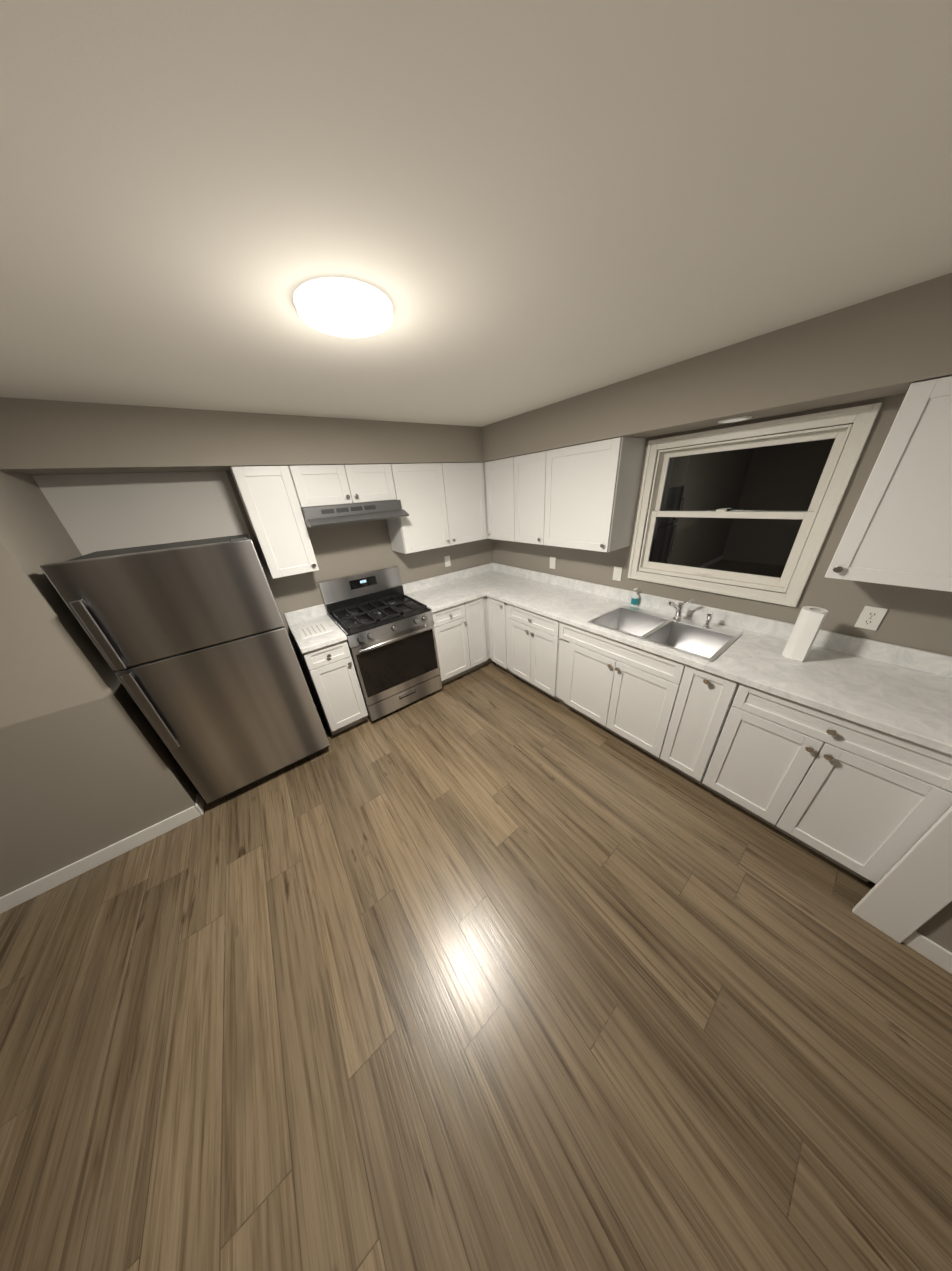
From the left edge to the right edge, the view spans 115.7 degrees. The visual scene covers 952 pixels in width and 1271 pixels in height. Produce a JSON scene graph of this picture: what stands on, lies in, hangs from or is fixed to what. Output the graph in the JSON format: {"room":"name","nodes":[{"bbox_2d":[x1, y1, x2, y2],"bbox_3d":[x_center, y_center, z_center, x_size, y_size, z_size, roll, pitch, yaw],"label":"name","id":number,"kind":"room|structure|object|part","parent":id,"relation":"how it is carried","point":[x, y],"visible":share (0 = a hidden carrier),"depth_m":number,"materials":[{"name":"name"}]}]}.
{"room":"kitchen","nodes":[
{"label":"kitchen","id":0,"kind":"room"},
{"bbox_2d":[0,470,202,896],"bbox_3d":[-3.466,0.516,1.011,3.165,2.370,0.850,-21,31,-31],"label":"wall","id":1,"kind":"structure","parent":0,"point":[89,764],"depth_m":1.55,"materials":[{"name":"beige paint"}]},
{"bbox_2d":[0,794,204,913],"bbox_3d":[-3.073,1.622,1.282,2.978,0.095,0.113,-21,31,-31],"label":"baseboard","id":2,"kind":"structure","parent":1,"relation":"attached to","point":[17,897],"depth_m":1.76,"materials":[{"name":"white wood"}]},
{"bbox_2d":[32,471,492,707],"bbox_3d":[-1.095,-0.608,2.948,3.450,2.370,0.154,-21,31,-31],"label":"wall","id":3,"kind":"structure","parent":0,"point":[98,512],"depth_m":2.08,"materials":[{"name":"grey paint"}]},
{"bbox_2d":[230,466,318,578],"bbox_3d":[-1.465,-0.828,2.209,0.322,0.719,0.354,-21,31,-31],"label":"wall cabinet","id":4,"kind":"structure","parent":3,"relation":"attached to","point":[269,499],"depth_m":2.08,"materials":[{"name":"white paint"}]},
{"bbox_2d":[288,464,395,507],"bbox_3d":[-1.059,-1.196,2.385,0.733,0.267,0.354,-21,31,-31],"label":"wall cabinet","id":5,"kind":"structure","parent":3,"relation":"attached to","point":[320,485],"depth_m":2.25,"materials":[{"name":"white paint"}]},
{"bbox_2d":[301,500,408,526],"bbox_3d":[-0.997,-0.994,2.412,0.741,0.127,0.515,-21,31,-31],"label":"range hood","id":6,"kind":"object","parent":5,"relation":"attached to","point":[317,516],"visible":0.88,"depth_m":2.25,"materials":[{"name":"grey metal"}]},
{"bbox_2d":[386,462,487,553],"bbox_3d":[-0.240,-1.310,3.007,1.282,0.719,0.354,-21,31,-31],"label":"upper cabinet","id":7,"kind":"object","parent":3,"relation":"attached to","point":[443,504],"visible":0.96,"depth_m":2.78,"materials":[{"name":"white paint"}]},
{"bbox_2d":[444,556,450,566],"bbox_3d":[-0.319,-0.836,3.374,0.072,0.116,0.014,-21,31,-31],"label":"electrical outlet","id":8,"kind":"object","parent":3,"relation":"attached to","point":[447,561],"visible":1,"depth_m":3.37,"materials":[{"name":"white plastic"}]},
{"bbox_2d":[0,661,951,1270],"bbox_3d":[-0.619,1.825,0.698,6.550,0.100,5.550,-21,31,-31],"label":"floor","id":9,"kind":"structure","parent":0,"point":[492,965],"depth_m":1.13,"materials":[{"name":"wood"}]},
{"bbox_2d":[40,534,329,803],"bbox_3d":[-1.740,0.220,2.118,0.785,1.697,0.758,-21,31,-31],"label":"fridge","id":10,"kind":"object","parent":9,"relation":"on","point":[191,641],"visible":1,"depth_m":1.75,"materials":[{"name":"silver metal"}]},
{"bbox_2d":[292,634,367,735],"bbox_3d":[-1.285,0.377,2.665,0.318,0.875,0.648,-21,31,-31],"label":"base cabinet","id":11,"kind":"object","parent":9,"relation":"on","point":[332,675],"visible":0.9,"depth_m":2.42,"materials":[{"name":"white paint"}]},
{"bbox_2d":[284,604,346,653],"bbox_3d":[-1.324,-0.079,2.445,0.323,0.139,0.642,-21,31,-31],"label":"countertop","id":12,"kind":"structure","parent":11,"relation":"on","point":[304,617],"depth_m":2.51,"materials":[{"name":"stone"}]},
{"bbox_2d":[297,621,332,638],"bbox_3d":[-1.320,-0.048,2.446,0.220,0.003,0.270,-21,31,-31],"label":"paper","id":13,"kind":"object","parent":12,"relation":"on","point":[308,631],"visible":1,"depth_m":2.44,"materials":[{"name":"white paper"}]},
{"bbox_2d":[318,566,441,720],"bbox_3d":[-0.854,0.065,2.850,0.745,1.215,0.702,-21,31,-31],"label":"stove","id":14,"kind":"object","parent":9,"relation":"on","point":[382,621],"visible":0.96,"depth_m":2.70,"materials":[{"name":"silver metal"}]},
{"bbox_2d":[431,601,474,683],"bbox_3d":[-0.395,0.019,3.261,0.433,0.876,0.620,-21,31,-31],"label":"base cabinet","id":15,"kind":"object","parent":9,"relation":"on","point":[461,632],"depth_m":3.01,"materials":[{"name":"white paint"}]},
{"bbox_2d":[471,596,490,668],"bbox_3d":[-0.196,-0.060,3.391,0.292,0.876,0.620,-21,31,-31],"label":"base cabinet","id":16,"kind":"object","parent":9,"relation":"on","point":[478,606],"depth_m":3.18,"materials":[{"name":"white paint"}]},
{"bbox_2d":[487,607,491,661],"bbox_3d":[0.160,-0.200,3.623,0.702,0.876,0.620,-21,31,-31],"label":"base cabinet","id":17,"kind":"object","parent":9,"relation":"on","point":[488,644],"depth_m":3.31,"materials":[{"name":"white paint"}]},
{"bbox_2d":[402,572,483,612],"bbox_3d":[-0.355,-0.460,3.074,0.603,0.139,0.646,-21,31,-31],"label":"countertop","id":18,"kind":"structure","parent":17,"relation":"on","point":[444,591],"depth_m":3.16,"materials":[{"name":"stone"}]},
{"bbox_2d":[456,563,951,754],"bbox_3d":[0.981,-0.228,2.385,0.662,0.139,3.412,-21,31,-31],"label":"countertop","id":19,"kind":"structure","parent":17,"relation":"on","point":[903,692],"depth_m":1.56,"materials":[{"name":"stone"}]},
{"bbox_2d":[630,588,639,606],"bbox_3d":[1.279,-0.308,2.400,0.064,0.150,0.055,-21,31,-31],"label":"soap bottle","id":20,"kind":"object","parent":19,"relation":"on","point":[635,600],"visible":1,"depth_m":2.39,"materials":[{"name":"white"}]},
{"bbox_2d":[588,605,741,661],"bbox_3d":[1.257,0.030,2.087,0.490,0.194,0.780,-21,31,-31],"label":"sink","id":21,"kind":"object","parent":19,"relation":"in","point":[699,640],"visible":0.58,"depth_m":2.10,"materials":[{"name":"silver metal"}]},
{"bbox_2d":[703,612,712,627],"bbox_3d":[1.534,-0.104,1.971,0.050,0.108,0.044,-21,31,-31],"label":"sprayer","id":22,"kind":"object","parent":21,"relation":"on","point":[708,620],"visible":1,"depth_m":1.97,"materials":[{"name":"silver metal"}]},
{"bbox_2d":[668,599,693,620],"bbox_3d":[1.368,-0.166,2.027,0.232,0.194,0.098,-21,31,-31],"label":"faucet","id":23,"kind":"object","parent":19,"relation":"on","point":[679,607],"visible":1,"depth_m":2.07,"materials":[{"name":"silver metal"}]},
{"bbox_2d":[782,606,827,661],"bbox_3d":[1.722,-0.009,1.570,0.094,0.275,0.092,-21,31,-31],"label":"paper towel roll","id":24,"kind":"object","parent":19,"relation":"on","point":[805,630],"visible":1,"depth_m":1.54,"materials":[{"name":"white paper"}]},
{"bbox_2d":[487,597,515,675],"bbox_3d":[0.463,-0.063,3.293,0.648,0.875,0.340,-21,31,-31],"label":"base cabinet","id":25,"kind":"object","parent":9,"relation":"on","point":[498,621],"visible":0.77,"depth_m":3.11,"materials":[{"name":"white paint"}]},
{"bbox_2d":[508,604,560,701],"bbox_3d":[0.746,0.084,2.947,0.648,0.875,0.600,-21,31,-31],"label":"base cabinet","id":26,"kind":"object","parent":9,"relation":"on","point":[534,640],"visible":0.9,"depth_m":2.74,"materials":[{"name":"white paint"}]},
{"bbox_2d":[556,622,739,784],"bbox_3d":[1.273,0.356,2.303,0.648,0.875,1.146,-21,31,-31],"label":"base cabinet","id":27,"kind":"object","parent":9,"relation":"on","point":[673,714],"depth_m":2.00,"materials":[{"name":"white paint"}]},
{"bbox_3d":[0.983,0.257,2.736,0.600,0.715,0.100,-21,31,-31],"label":"base cabinet filler","id":28,"kind":"part","parent":27,"relation":"part of","materials":[{"name":"white wood"}]},
{"bbox_2d":[702,683,951,883],"bbox_3d":[1.828,0.642,1.625,0.648,0.875,0.692,-21,31,-31],"label":"base cabinet","id":29,"kind":"object","parent":9,"relation":"on","point":[864,803],"visible":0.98,"depth_m":1.39,"materials":[{"name":"white paint"}]},
{"bbox_2d":[0,0,951,426],"bbox_3d":[-0.790,-0.392,-0.379,6.550,0.100,5.550,-21,31,-31],"label":"ceiling","id":30,"kind":"structure","parent":0,"point":[510,208],"depth_m":0.57,"materials":[{"name":"paint"}]},
{"bbox_2d":[0,397,483,474],"bbox_3d":[-1.191,-1.402,2.200,2.890,0.280,0.345,-21,31,-31],"label":"soffit","id":31,"kind":"structure","parent":30,"relation":"attached to","point":[45,437],"depth_m":1.74,"materials":[{"name":"beige paint"}]},
{"bbox_2d":[293,277,392,337],"bbox_3d":[-0.391,-0.973,0.905,0.280,0.030,0.280,-21,31,-31],"label":"recessed light","id":32,"kind":"object","parent":30,"relation":"in","point":[344,307],"visible":1,"depth_m":0.85,"materials":[{"name":"white"}]},
{"bbox_2d":[482,273,951,461],"bbox_3d":[1.022,-1.431,1.908,0.345,0.280,3.420,-21,31,-31],"label":"soffit","id":33,"kind":"structure","parent":30,"relation":"attached to","point":[898,342],"depth_m":1.32,"materials":[{"name":"beige paint"}]},
{"bbox_2d":[718,416,752,422],"bbox_3d":[1.361,-1.134,1.575,0.144,0.008,0.144,-21,31,-31],"label":"recessed light","id":34,"kind":"object","parent":33,"relation":"attached to","point":[735,419],"visible":1,"depth_m":1.55,"materials":[{"name":"white plastic"}]},
{"bbox_2d":[492,394,951,655],"bbox_3d":[1.291,-0.571,2.492,0.150,2.370,3.420,-21,31,-31],"label":"wall","id":35,"kind":"structure","parent":0,"point":[918,618],"depth_m":1.58,"materials":[{"name":"beige paint"}]},
{"bbox_2d":[550,557,555,568],"bbox_3d":[0.773,-0.734,3.024,0.014,0.116,0.072,-21,31,-31],"label":"electrical outlet","id":36,"kind":"object","parent":35,"relation":"attached to","point":[552,562],"visible":1,"depth_m":3.02,"materials":[{"name":"white plastic"}]},
{"bbox_2d":[484,437,646,551],"bbox_3d":[0.633,-1.195,2.633,0.354,0.719,1.408,-21,31,-31],"label":"upper cabinet","id":37,"kind":"object","parent":35,"relation":"attached to","point":[583,496],"visible":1,"depth_m":2.31,"materials":[{"name":"white paint"}]},
{"bbox_2d":[612,566,622,580],"bbox_3d":[1.188,-0.519,2.517,0.014,0.116,0.072,-21,31,-31],"label":"electrical outlet","id":38,"kind":"object","parent":35,"relation":"attached to","point":[617,572],"visible":1,"depth_m":2.51,"materials":[{"name":"white plastic"}]},
{"bbox_2d":[627,402,881,606],"bbox_3d":[1.567,-0.768,1.914,0.167,0.950,0.990,-21,31,-31],"label":"window","id":39,"kind":"structure","parent":35,"relation":"in","point":[757,513],"depth_m":1.80,"materials":[{"name":"white paint"}]},
{"bbox_2d":[854,606,887,630],"bbox_3d":[2.008,-0.088,1.522,0.009,0.116,0.072,-21,31,-31],"label":"electrical outlet","id":40,"kind":"object","parent":35,"relation":"attached to","point":[870,618],"visible":1,"depth_m":1.52,"materials":[{"name":"white plastic"}]},
{"bbox_2d":[825,376,951,591],"bbox_3d":[1.894,-0.543,1.091,0.354,0.719,0.605,-21,31,-31],"label":"upper cabinet","id":41,"kind":"object","parent":35,"relation":"attached to","point":[898,531],"visible":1,"depth_m":1.16,"materials":[{"name":"white paint"}]},
{"bbox_2d":[880,825,951,952],"bbox_3d":[2.629,0.382,0.319,0.870,2.370,1.980,-21,31,-31],"label":"wall","id":42,"kind":"structure","parent":0,"point":[937,928],"depth_m":1.18,"materials":[{"name":"beige paint"}]},
{"bbox_2d":[852,806,951,942],"bbox_3d":[1.718,0.330,0.881,0.085,2.100,0.135,-21,31,-31],"label":"door frame","id":43,"kind":"structure","parent":42,"relation":"attached to","point":[908,894],"depth_m":1.18,"materials":[{"name":"white wood"}]},
{"bbox_2d":[903,931,951,973],"bbox_3d":[2.335,1.531,0.611,0.012,0.095,1.748,-21,31,-31],"label":"baseboard","id":44,"kind":"structure","parent":42,"relation":"attached to","point":[931,950],"depth_m":1.21,"materials":[{"name":"white wood"}]}
]}

